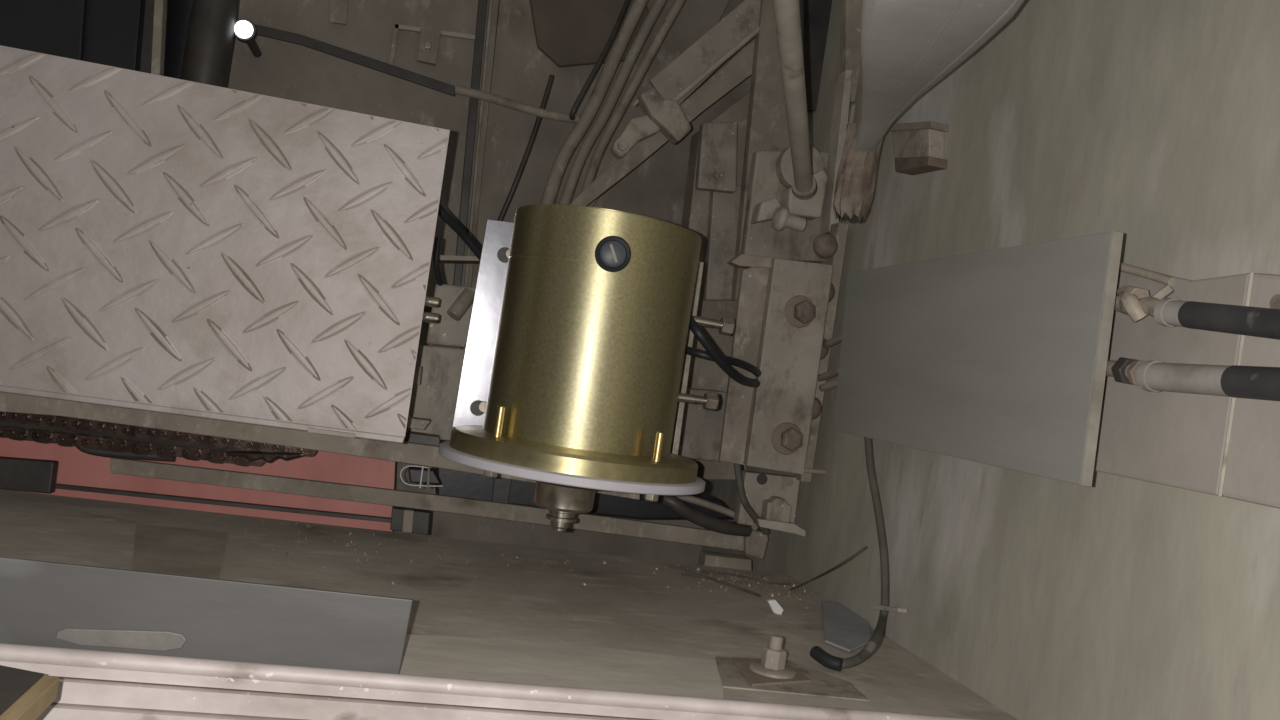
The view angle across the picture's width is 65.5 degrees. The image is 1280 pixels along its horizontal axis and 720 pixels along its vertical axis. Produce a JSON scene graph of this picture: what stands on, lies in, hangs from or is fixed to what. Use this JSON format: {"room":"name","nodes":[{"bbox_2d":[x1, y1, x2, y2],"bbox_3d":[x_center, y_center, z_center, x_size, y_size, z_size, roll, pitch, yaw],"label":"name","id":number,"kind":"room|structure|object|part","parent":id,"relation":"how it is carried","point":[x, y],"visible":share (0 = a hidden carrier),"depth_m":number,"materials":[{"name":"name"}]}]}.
{"room":"machine room","nodes":[
{"label":"machine room","id":0,"kind":"room"},
{"bbox_2d":[0,489,1017,719],"bbox_3d":[-0.817,0.132,0.782,2.200,0.030,0.525,9,-1,-12],"label":"floor","id":1,"kind":"structure","parent":0,"point":[622,604],"depth_m":0.95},
{"bbox_2d":[0,456,57,493],"bbox_3d":[-0.763,0.119,1.101,0.210,0.041,0.015,9,-1,-12],"label":"block","id":2,"kind":"object","parent":1,"relation":"on","point":[16,474],"visible":1,"depth_m":1.11,"materials":[{"name":"metal"}]},
{"bbox_2d":[0,665,58,719],"bbox_3d":[-0.333,0.170,0.485,0.066,0.013,0.116,9,-1,-12],"label":"board","id":3,"kind":"object","parent":1,"relation":"on","point":[24,694],"visible":1,"depth_m":0.51,"materials":[{"name":"wood"}]},
{"bbox_2d":[132,524,227,578],"bbox_3d":[-0.430,0.176,0.916,0.087,0.001,0.221,9,-1,-21],"label":"floor patch","id":4,"kind":"structure","parent":1,"relation":"on","point":[157,549],"depth_m":0.92,"materials":[{"name":"metal"}]},
{"bbox_2d":[0,557,412,673],"bbox_3d":[-0.311,0.182,0.631,0.315,0.097,0.004,9,-1,-12],"label":"panel","id":5,"kind":"object","parent":1,"relation":"on","point":[43,603],"visible":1,"depth_m":0.64,"materials":[{"name":"grey metal"}]},
{"bbox_2d":[0,45,449,442],"bbox_3d":[-0.438,-0.103,0.852,0.507,0.280,0.064,9,-1,-12],"label":"plate","id":6,"kind":"object","parent":1,"relation":"on","point":[170,245],"visible":1,"depth_m":0.84,"materials":[{"name":"metal"}]},
{"bbox_2d":[0,392,639,499],"bbox_3d":[-0.400,0.071,1.086,0.827,0.060,0.090,9,-1,-12],"label":"guide","id":7,"kind":"object","parent":1,"relation":"on","point":[418,448],"visible":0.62,"depth_m":1.06,"materials":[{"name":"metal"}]},
{"bbox_2d":[0,412,316,465],"bbox_3d":[-0.598,0.080,1.075,0.476,0.036,0.024,9,-1,-12],"label":"chain","id":8,"kind":"object","parent":7,"relation":"on","point":[61,430],"visible":0.94,"depth_m":1.08,"materials":[{"name":"black metal"}]},
{"bbox_2d":[75,445,174,461],"bbox_3d":[-0.583,0.101,1.123,0.108,0.021,0.011,9,-1,-12],"label":"bar","id":9,"kind":"object","parent":8,"relation":"hanging from","point":[102,452],"visible":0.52,"depth_m":1.12,"materials":[{"name":"metal"}]},
{"bbox_2d":[226,451,306,462],"bbox_3d":[-0.416,0.106,1.109,0.085,0.016,0.012,9,-1,-12],"label":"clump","id":10,"kind":"object","parent":8,"relation":"hanging from","point":[268,457],"visible":1,"depth_m":1.10,"materials":[{"name":"black"}]},
{"bbox_2d":[110,458,767,558],"bbox_3d":[-0.227,0.191,1.241,0.792,0.056,0.085,9,-1,-12],"label":"support rail","id":11,"kind":"object","parent":1,"relation":"on","point":[410,509],"visible":0.89,"depth_m":1.21,"materials":[{"name":"metal"}]},
{"bbox_2d":[0,415,394,531],"bbox_3d":[-0.626,0.145,1.228,0.646,0.174,0.004,9,-1,-12],"label":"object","id":12,"kind":"object","parent":11,"relation":"attached to","point":[75,467],"visible":0.22,"depth_m":1.25,"materials":[{"name":"red metal"}]},
{"bbox_2d":[55,483,390,522],"bbox_3d":[-0.506,0.173,1.208,0.402,0.008,0.010,9,-1,-12],"label":"rail","id":13,"kind":"object","parent":11,"relation":"attached to","point":[57,485],"visible":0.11,"depth_m":1.20,"materials":[{"name":"metal"}]},
{"bbox_2d":[400,465,442,487],"bbox_3d":[-0.258,0.135,1.178,0.051,0.029,0.033,9,-1,-12],"label":"clip","id":14,"kind":"object","parent":11,"relation":"attached to","point":[417,474],"visible":0.98,"depth_m":1.17,"materials":[{"name":"white plastic"}]},
{"bbox_2d":[435,467,733,518],"bbox_3d":[-0.075,0.180,1.357,0.409,0.045,0.125,9,-1,-12],"label":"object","id":15,"kind":"object","parent":11,"relation":"on","point":[455,483],"visible":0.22,"depth_m":1.28,"materials":[{"name":"black paint"}]},
{"bbox_2d":[241,520,827,608],"bbox_3d":[-0.097,0.227,1.074,0.642,0.004,0.250,9,-1,-12],"label":"loose grit","id":16,"kind":"object","parent":1,"relation":"on","point":[308,525],"visible":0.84,"depth_m":1.15,"materials":[{"name":"beige gravel"}]},
{"bbox_2d":[399,634,723,698],"bbox_3d":[-0.052,0.230,0.749,0.257,0.002,0.108,9,-1,-12],"label":"floor strip","id":17,"kind":"object","parent":1,"relation":"on","point":[498,660],"visible":0.81,"depth_m":0.74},
{"bbox_2d":[438,204,734,530],"bbox_3d":[-0.035,0.018,1.004,0.306,0.312,0.267,9,-1,-12],"label":"motor","id":18,"kind":"object","parent":1,"relation":"on","point":[592,333],"depth_m":0.92,"materials":[{"name":"gold metal"}]},
{"bbox_2d":[406,255,479,440],"bbox_3d":[-0.220,-0.017,1.121,0.075,0.219,0.136,9,-1,-12],"label":"metal bracket","id":19,"kind":"object","parent":18,"relation":"attached to","point":[437,373],"visible":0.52,"depth_m":1.14,"materials":[{"name":"metal"}]},
{"bbox_3d":[-0.237,0.037,1.157,0.074,0.109,0.030,9,-1,-12],"label":"plate","id":20,"kind":"part","parent":19,"relation":"part of","materials":[{"name":"metal"}]},
{"bbox_2d":[433,237,442,285],"bbox_3d":[-0.215,-0.105,1.066,0.007,0.049,0.028,8,-1,11],"label":"cable","id":21,"kind":"object","parent":19,"relation":"attached to","point":[437,240],"visible":1,"depth_m":1.05,"materials":[{"name":"black rubber"}]},
{"bbox_3d":[-0.214,-0.050,1.145,0.054,0.072,0.030,9,-1,-12],"label":"plate","id":22,"kind":"part","parent":19,"relation":"part of","materials":[{"name":"metal"}]},
{"bbox_2d":[438,202,481,259],"bbox_3d":[-0.191,-0.134,1.058,0.013,0.052,0.084,8,-1,38],"label":"power cable","id":23,"kind":"object","parent":18,"relation":"attached to","point":[446,217],"visible":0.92,"depth_m":1.05,"materials":[{"name":"black rubber"}]},
{"bbox_3d":[-0.047,-0.027,1.000,0.188,0.222,0.188,9,-1,-12],"label":"casing","id":24,"kind":"part","parent":18,"relation":"part of","materials":[{"name":"gold metal"}]},
{"bbox_3d":[-0.045,-0.017,1.103,0.291,0.236,0.032,9,-1,-6],"label":"bracket","id":25,"kind":"part","parent":18,"relation":"part of","materials":[{"name":"metal"}]},
{"bbox_2d":[682,572,760,597],"bbox_3d":[0.094,0.253,1.122,0.104,0.004,0.021,8,-1,35],"label":"twig","id":26,"kind":"object","parent":1,"relation":"on","point":[683,574],"visible":1,"depth_m":1.13,"materials":[{"name":"brown wood"}]},
{"bbox_2d":[698,551,750,569],"bbox_3d":[0.109,0.259,1.274,0.064,0.018,0.030,9,-1,-12],"label":"block","id":27,"kind":"object","parent":1,"relation":"on","point":[706,558],"visible":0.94,"depth_m":1.26,"materials":[{"name":"metal"}]},
{"bbox_2d":[701,571,790,584],"bbox_3d":[0.126,0.259,1.182,0.107,0.003,0.018,8,-1,3],"label":"twig","id":28,"kind":"object","parent":1,"relation":"on","point":[710,572],"visible":1,"depth_m":1.18,"materials":[{"name":"brown wood"}]},
{"bbox_2d":[767,599,782,613],"bbox_3d":[0.141,0.258,1.038,0.018,0.016,0.006,9,-1,-12],"label":"chip","id":29,"kind":"object","parent":1,"relation":"on","point":[774,605],"visible":1,"depth_m":1.03,"materials":[{"name":"plastic"}]},
{"bbox_2d":[716,635,869,701],"bbox_3d":[0.115,0.240,0.806,0.122,0.032,0.091,9,-1,-12],"label":"mounting plate","id":30,"kind":"object","parent":1,"relation":"on","point":[773,673],"visible":1,"depth_m":0.79,"materials":[{"name":"metal"}]},
{"bbox_3d":[0.106,0.253,0.803,0.059,0.002,0.072,9,-1,-12],"label":"plate","id":31,"kind":"part","parent":30,"relation":"part of","materials":[{"name":"brown metal"}]},
{"bbox_2d":[749,661,795,678],"bbox_3d":[0.107,0.250,0.805,0.038,0.003,0.038,9,-1,-12],"label":"washer","id":32,"kind":"object","parent":30,"relation":"in","point":[757,669],"depth_m":0.80,"materials":[{"name":"metal"}]},
{"bbox_3d":[0.112,0.256,0.805,0.122,0.002,0.091,9,-1,-12],"label":"plate","id":33,"kind":"part","parent":30,"relation":"part of","materials":[{"name":"metal"}]},
{"bbox_2d":[789,546,866,590],"bbox_3d":[0.200,0.228,1.105,0.038,0.083,0.187,9,-1,-4],"label":"wire","id":34,"kind":"object","parent":1,"relation":"on","point":[865,547],"visible":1,"depth_m":1.07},
{"bbox_2d":[822,600,870,651],"bbox_3d":[0.212,0.272,1.030,0.052,0.002,0.237,8,-1,12],"label":"scrap","id":35,"kind":"object","parent":1,"relation":"on","point":[844,629],"visible":0.73,"depth_m":1.00,"materials":[{"name":"grey metal"}]},
{"bbox_2d":[392,0,754,564],"bbox_3d":[-0.894,-0.315,1.430,2.200,1.450,0.030,9,-1,-12],"label":"metal frame","id":36,"kind":"structure","parent":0,"point":[655,188],"depth_m":1.61,"materials":[{"name":"metal"}]},
{"bbox_2d":[0,0,145,71],"bbox_3d":[-0.796,-0.407,1.276,0.334,0.272,0.190,9,-1,-12],"label":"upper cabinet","id":37,"kind":"object","parent":36,"relation":"attached to","point":[104,32],"visible":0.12,"depth_m":1.21,"materials":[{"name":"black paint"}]},
{"bbox_3d":[-0.798,-0.401,1.184,0.260,0.232,0.010,9,-1,-12],"label":"cabinet door","id":38,"kind":"part","parent":37,"relation":"part of","materials":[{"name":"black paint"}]},
{"bbox_2d":[140,0,168,75],"bbox_3d":[-0.612,-0.420,1.255,0.049,0.218,0.050,9,-1,-12],"label":"steel post","id":39,"kind":"object","parent":37,"relation":"attached to","point":[156,11],"visible":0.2,"depth_m":1.25,"materials":[{"name":"grey metal"}]},
{"bbox_2d":[164,0,238,87],"bbox_3d":[-0.603,-0.353,1.328,0.100,0.310,0.104,9,-1,-12],"label":"pipe","id":40,"kind":"object","parent":37,"relation":"attached to","point":[200,37],"visible":0.26,"depth_m":1.29,"materials":[{"name":"black metal"}]},
{"bbox_2d":[227,0,477,296],"bbox_3d":[-0.447,-0.360,1.463,0.416,0.601,0.057,9,-1,-12],"label":"panel","id":41,"kind":"object","parent":36,"relation":"attached to","point":[434,39],"visible":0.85,"depth_m":1.46,"materials":[{"name":"metal"}]},
{"bbox_2d":[234,18,261,57],"bbox_3d":[-0.535,-0.438,1.367,0.029,0.029,0.120,9,-1,-12],"label":"lamp","id":42,"kind":"object","parent":41,"relation":"attached to","point":[245,31],"visible":1,"depth_m":1.32,"materials":[{"name":"metal"}]},
{"bbox_2d":[255,24,454,96],"bbox_3d":[-0.397,-0.418,1.393,0.280,0.042,0.006,9,-1,-12],"label":"bar","id":43,"kind":"object","parent":42,"relation":"attached to","point":[268,32],"visible":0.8,"depth_m":1.39,"materials":[{"name":"metal"}]},
{"bbox_2d":[450,84,579,122],"bbox_3d":[-0.189,-0.372,1.445,0.206,0.026,0.027,9,-1,-10],"label":"hose","id":44,"kind":"object","parent":43,"relation":"attached to","point":[459,90],"visible":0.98,"depth_m":1.44,"materials":[{"name":"rubber"}]},
{"bbox_3d":[-0.313,-0.465,1.473,0.029,0.051,0.012,9,-1,-12],"label":"latch plate","id":45,"kind":"part","parent":41,"relation":"part of","materials":[{"name":"metal"}]},
{"bbox_2d":[453,0,498,286],"bbox_3d":[-0.244,-0.357,1.489,0.059,0.542,0.055,9,-1,-12],"label":"post","id":46,"kind":"object","parent":36,"relation":"attached to","point":[487,11],"visible":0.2,"depth_m":1.46,"materials":[{"name":"metal"}]},
{"bbox_2d":[461,0,729,348],"bbox_3d":[-0.070,-0.265,1.574,0.395,0.889,0.052,9,-1,-12],"label":"panel","id":47,"kind":"object","parent":36,"relation":"attached to","point":[521,72],"visible":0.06,"depth_m":1.52,"materials":[{"name":"metal"}]},
{"bbox_2d":[497,74,553,220],"bbox_3d":[-0.171,-0.315,1.488,0.054,0.238,0.019,9,-1,-12],"label":"cable","id":48,"kind":"object","parent":47,"relation":"hanging from","point":[551,77],"visible":0.91,"depth_m":1.48,"materials":[{"name":"rubber"}]},
{"bbox_2d":[529,0,648,66],"bbox_3d":[-0.082,-0.522,1.534,0.198,0.156,0.012,9,-1,-12],"label":"plate","id":49,"kind":"object","parent":47,"relation":"attached to","point":[569,33],"visible":0.68,"depth_m":1.52,"materials":[{"name":"grey metal"}]},
{"bbox_2d":[540,0,647,203],"bbox_3d":[-0.062,-0.388,1.475,0.131,0.418,0.020,9,-1,-12],"label":"pipe","id":50,"kind":"object","parent":47,"relation":"attached to","point":[626,31],"visible":0.84,"depth_m":1.47,"materials":[{"name":"metal"}]},
{"bbox_2d":[569,0,630,119],"bbox_3d":[-0.048,-0.471,1.474,0.089,0.253,0.028,9,-1,-30],"label":"cable","id":51,"kind":"object","parent":50,"relation":"attached to","point":[601,58],"visible":1,"depth_m":1.46,"materials":[{"name":"metal"}]},
{"bbox_2d":[559,0,666,204],"bbox_3d":[-0.033,-0.389,1.476,0.138,0.421,0.016,9,-1,-12],"label":"pipe","id":52,"kind":"object","parent":50,"relation":"attached to","point":[654,12],"visible":0.91,"depth_m":1.47,"materials":[{"name":"metal"}]},
{"bbox_2d":[580,0,685,193],"bbox_3d":[-0.004,-0.389,1.477,0.139,0.421,0.014,9,-1,-12],"label":"pipe","id":53,"kind":"object","parent":52,"relation":"attached to","point":[677,5],"visible":0.79,"depth_m":1.47,"materials":[{"name":"metal"}]},
{"bbox_2d":[701,0,1279,719],"bbox_3d":[0.389,-0.133,0.734,0.030,1.450,1.970,9,-1,-12],"label":"wall","id":54,"kind":"structure","parent":0,"point":[1155,123],"depth_m":0.78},
{"bbox_2d":[0,643,983,719],"bbox_3d":[-0.526,0.235,0.566,1.699,0.167,0.025,9,-1,-12],"label":"sill","id":55,"kind":"structure","parent":54,"relation":"attached to","point":[93,684],"depth_m":0.64,"materials":[{"name":"metal"}]},
{"bbox_3d":[-0.526,0.236,0.566,1.699,0.164,0.025,9,-1,-12],"label":"sill","id":56,"kind":"part","parent":55,"relation":"part of","materials":[{"name":"metal"}]},
{"bbox_2d":[678,91,749,479],"bbox_3d":[0.140,-0.135,1.478,0.180,0.649,0.110,9,-1,-12],"label":"support column","id":57,"kind":"structure","parent":54,"relation":"attached to","point":[716,155],"depth_m":1.45,"materials":[{"name":"metal"}]},
{"bbox_2d":[718,254,832,474],"bbox_3d":[0.166,0.004,1.197,0.156,0.255,0.043,8,-1,3],"label":"bracket","id":58,"kind":"object","parent":54,"relation":"attached to","point":[782,304],"visible":0.98,"depth_m":1.19,"materials":[{"name":"metal"}]},
{"bbox_2d":[685,346,760,376],"bbox_3d":[0.108,0.005,1.131,0.035,0.022,0.159,8,-1,39],"label":"cable","id":59,"kind":"object","parent":58,"relation":"attached to","point":[691,351],"visible":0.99,"depth_m":1.09,"materials":[{"name":"black rubber"}]},
{"bbox_2d":[689,315,759,387],"bbox_3d":[0.107,-0.006,1.123,0.038,0.068,0.177,8,-1,38],"label":"cable","id":60,"kind":"object","parent":58,"relation":"attached to","point":[694,327],"visible":0.91,"depth_m":1.07,"materials":[{"name":"black rubber"}]},
{"bbox_3d":[0.129,-0.001,1.206,0.045,0.254,0.008,9,-1,-12],"label":"plate","id":61,"kind":"part","parent":58,"relation":"part of","materials":[{"name":"metal"}]},
{"bbox_2d":[734,463,768,534],"bbox_3d":[0.138,0.169,1.210,0.061,0.086,0.021,9,-1,-23],"label":"cable","id":62,"kind":"object","parent":58,"relation":"hanging from","point":[737,467],"visible":0.97,"depth_m":1.20,"materials":[{"name":"black rubber"}]},
{"bbox_2d":[771,422,800,454],"bbox_3d":[0.176,0.094,1.187,0.039,0.039,0.002,9,-1,-12],"label":"washer","id":63,"kind":"object","parent":58,"relation":"in","point":[785,436],"depth_m":1.18,"materials":[{"name":"grey metal"}]},
{"bbox_2d":[785,295,813,327],"bbox_3d":[0.191,-0.058,1.188,0.039,0.039,0.002,9,-1,-12],"label":"bolt","id":64,"kind":"object","parent":58,"relation":"in","point":[799,309],"depth_m":1.18,"materials":[{"name":"grey metal"}]},
{"bbox_2d":[818,379,837,391],"bbox_3d":[0.225,0.028,1.155,0.009,0.020,0.106,9,-1,-3],"label":"bar","id":65,"kind":"object","parent":58,"relation":"attached to","point":[832,384],"visible":0.65,"depth_m":1.16,"materials":[{"name":"metal"}]},
{"bbox_2d":[817,367,838,381],"bbox_3d":[0.224,0.015,1.157,0.009,0.022,0.101,9,-1,-5],"label":"bar","id":66,"kind":"object","parent":58,"relation":"attached to","point":[834,372],"visible":0.65,"depth_m":1.16,"materials":[{"name":"metal"}]},
{"bbox_2d":[822,333,841,348],"bbox_3d":[0.230,-0.024,1.159,0.009,0.021,0.098,9,-1,-4],"label":"bar","id":67,"kind":"object","parent":58,"relation":"attached to","point":[838,338],"visible":0.65,"depth_m":1.17,"materials":[{"name":"metal"}]},
{"bbox_2d":[740,145,828,262],"bbox_3d":[0.204,-0.202,1.283,0.119,0.159,0.077,9,-1,-12],"label":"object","id":68,"kind":"object","parent":54,"relation":"attached to","point":[779,224],"visible":0.8,"depth_m":1.29,"materials":[{"name":"metal"}]},
{"bbox_2d":[773,0,816,199],"bbox_3d":[0.156,-0.265,1.012,0.031,0.116,0.441,8,-1,14],"label":"pipe","id":69,"kind":"object","parent":68,"relation":"attached to","point":[786,12],"visible":1,"depth_m":0.98,"materials":[{"name":"metal"}]},
{"bbox_2d":[734,222,848,536],"bbox_3d":[0.189,0.018,1.232,0.081,0.389,0.046,9,-1,-12],"label":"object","id":70,"kind":"object","parent":54,"relation":"attached to","point":[830,247],"depth_m":1.23,"materials":[{"name":"metal"}]},
{"bbox_2d":[640,494,751,536],"bbox_3d":[0.069,0.189,1.230,0.152,0.046,0.046,9,-1,-12],"label":"cable","id":71,"kind":"object","parent":70,"relation":"attached to","point":[672,502],"visible":0.8,"depth_m":1.22,"materials":[{"name":"rubber"}]},
{"bbox_2d":[674,495,757,530],"bbox_3d":[0.094,0.190,1.245,0.116,0.036,0.016,9,-1,-7],"label":"strap","id":72,"kind":"object","parent":71,"relation":"on","point":[688,498],"visible":0.68,"depth_m":1.24,"materials":[{"name":"metal"}]},
{"bbox_3d":[0.164,0.176,1.230,0.080,0.068,0.045,9,-1,-12],"label":"bracket foot","id":73,"kind":"part","parent":70,"relation":"part of","materials":[{"name":"grey metal"}]},
{"bbox_2d":[731,0,861,300],"bbox_3d":[0.272,-0.362,1.370,0.221,0.586,0.190,9,-1,-12],"label":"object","id":74,"kind":"structure","parent":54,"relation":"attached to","point":[767,126],"depth_m":1.42,"materials":[{"name":"metal"}]},
{"bbox_2d":[570,0,760,205],"bbox_3d":[0.067,-0.378,1.419,0.307,0.398,0.029,9,-1,-12],"label":"diagonal beam","id":75,"kind":"structure","parent":74,"relation":"attached to","point":[691,68],"depth_m":1.42,"materials":[{"name":"metal"}]},
{"bbox_2d":[610,88,690,158],"bbox_3d":[0.017,-0.325,1.389,0.102,0.099,0.045,9,-1,-12],"label":"clamp","id":76,"kind":"object","parent":75,"relation":"attached to","point":[666,116],"visible":1,"depth_m":1.37,"materials":[{"name":"metal"}]},
{"bbox_2d":[614,138,629,153],"bbox_3d":[-0.025,-0.295,1.373,0.022,0.022,0.002,9,-1,-12],"label":"bolt","id":77,"kind":"object","parent":76,"relation":"in","point":[622,145],"depth_m":1.37,"materials":[{"name":"metal"}]},
{"bbox_2d":[810,437,906,671],"bbox_3d":[0.226,0.174,0.950,0.072,0.194,0.253,8,-1,18],"label":"hose","id":78,"kind":"object","parent":54,"relation":"attached to","point":[831,662],"visible":1,"depth_m":0.99,"materials":[{"name":"black rubber"}]},
{"bbox_2d":[889,121,948,174],"bbox_3d":[0.300,-0.233,1.080,0.022,0.067,0.110,9,-1,-12],"label":"cleat","id":79,"kind":"object","parent":54,"relation":"attached to","point":[918,147],"visible":0.97,"depth_m":1.06,"materials":[{"name":"wood"}]},
{"bbox_2d":[854,0,1024,151],"bbox_3d":[0.264,-0.280,0.862,0.142,0.119,0.404,8,-1,13],"label":"panel","id":80,"kind":"object","parent":54,"relation":"attached to","point":[908,46],"visible":1,"depth_m":0.81,"materials":[{"name":"grey plastic"}]},
{"bbox_2d":[833,123,883,223],"bbox_3d":[0.235,-0.200,1.073,0.046,0.103,0.030,9,-1,-12],"label":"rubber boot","id":81,"kind":"object","parent":80,"relation":"hanging from","point":[856,175],"visible":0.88,"depth_m":1.06,"materials":[{"name":"grey rubber"}]},
{"bbox_2d":[833,231,1122,486],"bbox_3d":[0.288,-0.001,0.863,0.070,0.170,0.420,9,-1,-12],"label":"plate","id":82,"kind":"object","parent":54,"relation":"attached to","point":[996,357],"visible":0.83,"depth_m":0.77,"materials":[{"name":"metal"}]},
{"bbox_3d":[0.303,-0.001,0.653,0.008,0.168,0.005,9,-1,-12],"label":"plate","id":83,"kind":"part","parent":82,"relation":"part of","materials":[{"name":"grey metal"}]},
{"bbox_2d":[1094,263,1279,508],"bbox_3d":[0.353,0.004,0.646,0.032,0.157,0.274,9,-1,-12],"label":"panel","id":84,"kind":"object","parent":54,"relation":"attached to","point":[1225,446],"visible":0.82,"depth_m":0.63,"materials":[{"name":"metal"}]},
{"bbox_2d":[1137,361,1279,400],"bbox_3d":[0.336,0.012,0.563,0.020,0.020,0.133,9,-1,-12],"label":"hose","id":85,"kind":"object","parent":84,"relation":"attached to","point":[1249,382],"visible":1,"depth_m":0.57,"materials":[{"name":"grey rubber"}]},
{"bbox_2d":[1106,357,1145,385],"bbox_3d":[0.319,0.008,0.650,0.020,0.018,0.047,9,-1,-12],"label":"pipe fitting","id":86,"kind":"object","parent":85,"relation":"attached to","point":[1123,370],"visible":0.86,"depth_m":0.65,"materials":[{"name":"metal"}]},
{"bbox_2d":[1154,298,1279,339],"bbox_3d":[0.342,-0.023,0.563,0.018,0.030,0.124,9,-1,-12],"label":"conduit pipe","id":87,"kind":"object","parent":84,"relation":"attached to","point":[1170,312],"visible":1,"depth_m":0.57,"materials":[{"name":"black rubber"}]},
{"bbox_2d":[1114,285,1172,321],"bbox_3d":[0.327,-0.037,0.653,0.024,0.026,0.061,9,-1,-8],"label":"pipe fitting","id":88,"kind":"object","parent":87,"relation":"attached to","point":[1135,302],"visible":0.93,"depth_m":0.65,"materials":[{"name":"metal"}]},
{"bbox_3d":[0.335,-0.041,0.642,0.008,0.015,0.015,9,-1,-40],"label":"curved rod","id":89,"kind":"part","parent":88,"relation":"part of","materials":[{"name":"metal"}]}
]}

